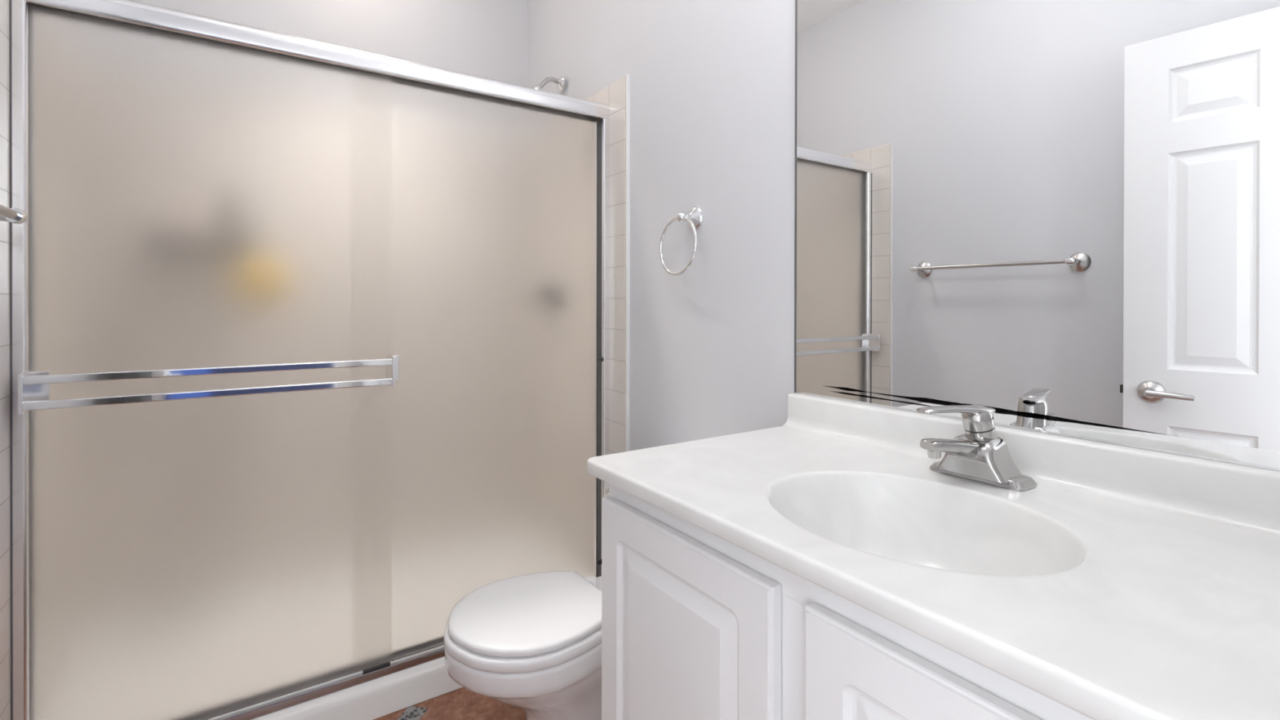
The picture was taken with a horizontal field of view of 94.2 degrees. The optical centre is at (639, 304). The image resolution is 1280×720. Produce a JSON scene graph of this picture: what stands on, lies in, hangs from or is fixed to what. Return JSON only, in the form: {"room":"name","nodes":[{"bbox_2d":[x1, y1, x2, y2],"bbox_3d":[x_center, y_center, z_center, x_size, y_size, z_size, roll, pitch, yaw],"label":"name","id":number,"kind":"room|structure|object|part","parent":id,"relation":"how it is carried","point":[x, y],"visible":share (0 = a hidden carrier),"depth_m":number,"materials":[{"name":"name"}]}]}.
{"room":"bathroom","nodes":[
{"label":"bathroom","id":0,"kind":"room"},
{"bbox_2d":[131,0,528,87],"bbox_3d":[-1.198,-0.206,2.397,1.554,2.723,0.100,0,0,-34],"label":"wall","id":1,"kind":"structure","parent":0,"point":[483,38],"depth_m":2.49,"materials":[{"name":"white paint"}]},
{"bbox_2d":[373,687,525,719],"bbox_3d":[-0.427,1.185,1.258,1.754,0.050,2.862,0,0,-34],"label":"floor","id":2,"kind":"structure","parent":0,"point":[461,704],"depth_m":1.71,"materials":[{"name":"brown tile"}]},
{"bbox_2d":[252,656,463,719],"bbox_3d":[-0.938,1.081,2.013,1.516,0.152,0.801,0,0,-34],"label":"shower curb","id":3,"kind":"object","parent":2,"relation":"on","point":[372,700],"visible":0.02,"depth_m":1.69,"materials":[{"name":"white plastic"}]},
{"bbox_2d":[8,0,609,719],"bbox_3d":[-0.739,0.176,1.719,1.520,1.796,0.135,0,0,-34],"label":"shower enclosure","id":4,"kind":"object","parent":3,"relation":"on","point":[309,340],"visible":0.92,"depth_m":1.58,"materials":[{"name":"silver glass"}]},
{"bbox_3d":[-1.045,0.190,1.534,0.760,1.746,0.005,0,0,-34],"label":"glass panel","id":5,"kind":"part","parent":4,"relation":"part of","materials":[{"name":"white glass"}]},
{"bbox_3d":[-0.756,-0.695,1.744,1.520,0.054,0.068,0,0,-34],"label":"header rail","id":6,"kind":"part","parent":4,"relation":"part of","materials":[{"name":"silver metal"}]},
{"bbox_3d":[-0.493,0.189,1.940,0.804,1.746,0.005,0,0,-34],"label":"glass panel","id":7,"kind":"part","parent":4,"relation":"part of","materials":[{"name":"white glass"}]},
{"bbox_2d":[444,480,608,719],"bbox_3d":[-0.130,0.815,1.533,0.732,0.690,0.440,0,0,-34],"label":"toilet","id":8,"kind":"object","parent":2,"relation":"on","point":[531,642],"visible":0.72,"depth_m":1.33,"materials":[{"name":"white ceramic"}]},
{"bbox_3d":[-0.270,0.762,1.438,0.394,0.024,0.375,0,0,-34],"label":"seat","id":9,"kind":"part","parent":8,"relation":"part of","materials":[{"name":"white plastic"}]},
{"bbox_3d":[-0.260,0.968,1.446,0.416,0.384,0.372,0,0,-34],"label":"bowl","id":10,"kind":"part","parent":8,"relation":"part of","materials":[{"name":"white ceramic"}]},
{"bbox_3d":[-0.269,0.735,1.438,0.377,0.022,0.358,0,0,-34],"label":"lid","id":11,"kind":"part","parent":8,"relation":"part of","materials":[{"name":"white plastic"}]},
{"bbox_3d":[0.085,0.642,1.678,0.209,0.275,0.420,0,0,-34],"label":"tank","id":12,"kind":"part","parent":8,"relation":"part of","materials":[{"name":"white ceramic"}]},
{"bbox_3d":[-0.078,0.550,1.708,0.019,0.030,0.097,0,0,-24],"label":"flush lever","id":13,"kind":"part","parent":8,"relation":"part of","materials":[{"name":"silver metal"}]},
{"bbox_2d":[601,484,1093,719],"bbox_3d":[0.437,0.741,0.860,0.566,0.843,0.994,0,0,-34],"label":"vanity cabinet","id":14,"kind":"object","parent":2,"relation":"on","point":[696,624],"visible":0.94,"depth_m":0.80,"materials":[{"name":"white wood"}]},
{"bbox_3d":[0.053,0.703,0.939,0.019,0.688,0.428,0,0,-34],"label":"cabinet door","id":15,"kind":"part","parent":14,"relation":"part of","materials":[{"name":"white wood"}]},
{"bbox_3d":[0.322,0.705,0.542,0.019,0.688,0.429,0,0,-34],"label":"cabinet door","id":16,"kind":"part","parent":14,"relation":"part of","materials":[{"name":"white wood"}]},
{"bbox_2d":[586,392,1279,719],"bbox_3d":[0.422,0.331,0.861,0.589,0.230,1.018,0,0,-34],"label":"countertop","id":17,"kind":"structure","parent":14,"relation":"on","point":[1129,583],"depth_m":0.77,"materials":[{"name":"stone"}]},
{"bbox_2d":[915,404,1037,491],"bbox_3d":[0.530,0.227,0.969,0.157,0.123,0.152,0,0,-34],"label":"faucet","id":18,"kind":"object","parent":17,"relation":"on","point":[978,455],"visible":1,"depth_m":0.96,"materials":[{"name":"silver metal"}]},
{"bbox_3d":[0.511,0.237,0.969,0.122,0.045,0.050,0,0,-24],"label":"spout","id":19,"kind":"part","parent":18,"relation":"part of","materials":[{"name":"silver metal"}]},
{"bbox_3d":[0.520,0.174,0.978,0.151,0.018,0.040,0,0,-20],"label":"lever","id":20,"kind":"part","parent":18,"relation":"part of","materials":[{"name":"silver metal"}]},
{"bbox_3d":[0.565,0.188,0.994,0.050,0.042,0.047,0,0,-34],"label":"handle","id":21,"kind":"part","parent":18,"relation":"part of","materials":[{"name":"silver metal"}]},
{"bbox_3d":[0.571,0.281,0.997,0.060,0.014,0.152,0,0,-34],"label":"plate","id":22,"kind":"part","parent":18,"relation":"part of","materials":[{"name":"silver metal"}]},
{"bbox_2d":[528,0,795,450],"bbox_3d":[0.261,-0.202,1.717,0.100,2.723,2.862,0,0,-34],"label":"wall","id":23,"kind":"structure","parent":0,"point":[713,82],"depth_m":1.75,"materials":[{"name":"white paint"}]},
{"bbox_2d":[533,75,564,91],"bbox_3d":[-0.394,-0.878,2.418,0.164,0.136,0.062,0,0,-34],"label":"showerhead","id":24,"kind":"object","parent":23,"relation":"attached to","point":[560,82],"visible":0.67,"depth_m":2.44,"materials":[{"name":"silver metal"}]},
{"bbox_3d":[-0.372,-0.901,2.433,0.110,0.067,0.019,0,0,-34],"label":"arm","id":25,"kind":"part","parent":24,"relation":"part of","materials":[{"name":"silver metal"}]},
{"bbox_2d":[585,75,626,454],"bbox_3d":[-0.289,0.181,2.426,0.017,1.952,0.874,0,0,-34],"label":"wall tile","id":26,"kind":"structure","parent":23,"relation":"attached to","point":[614,95],"depth_m":2.10,"materials":[{"name":"beige tile"}]},
{"bbox_2d":[625,74,630,451],"bbox_3d":[-0.042,0.180,2.062,0.015,1.956,0.006,0,0,-34],"label":"trim","id":27,"kind":"structure","parent":23,"relation":"attached to","point":[628,76],"depth_m":2.06,"materials":[{"name":"white"}]},
{"bbox_2d":[658,205,703,275],"bbox_3d":[0.127,-0.191,1.767,0.066,0.209,0.179,0,0,-34],"label":"towel ring","id":28,"kind":"object","parent":23,"relation":"attached to","point":[693,218],"visible":1,"depth_m":1.74,"materials":[{"name":"silver metal"}]},
{"bbox_3d":[0.123,-0.257,1.743,0.033,0.033,0.033,0,0,-34],"label":"post","id":29,"kind":"part","parent":28,"relation":"part of","materials":[{"name":"silver metal"}]},
{"bbox_2d":[782,392,1279,537],"bbox_3d":[0.645,0.253,1.011,0.052,0.074,1.017,0,0,-34],"label":"backsplash","id":30,"kind":"structure","parent":23,"relation":"attached to","point":[1246,497],"depth_m":0.91,"materials":[{"name":"stone"}]},
{"bbox_2d":[794,0,1279,471],"bbox_3d":[0.664,-0.311,1.026,0.005,1.052,1.020,0,0,-34],"label":"wall mirror","id":31,"kind":"object","parent":23,"relation":"attached to","point":[1056,217],"visible":1,"depth_m":0.99,"materials":[{"name":"grey mirror"}]},
{"bbox_3d":[-1.109,-0.201,0.790,0.100,2.723,2.862,0,0,-34],"label":"wall","id":32,"kind":"structure","parent":0,"visible":0},
{"bbox_2d":[0,0,10,719],"bbox_3d":[-1.563,0.182,1.565,0.017,1.952,0.874,0,0,-34],"label":"wall tile","id":33,"kind":"structure","parent":32,"relation":"attached to","point":[5,517],"depth_m":1.26,"materials":[{"name":"beige tile"}]},
{"bbox_2d":[0,204,27,223],"bbox_3d":[-1.015,-0.164,0.828,0.099,0.074,0.695,0,0,-34],"label":"towel bar","id":34,"kind":"object","parent":32,"relation":"attached to","point":[15,215],"visible":1,"depth_m":1.09,"materials":[{"name":"grey metal"}]}
]}

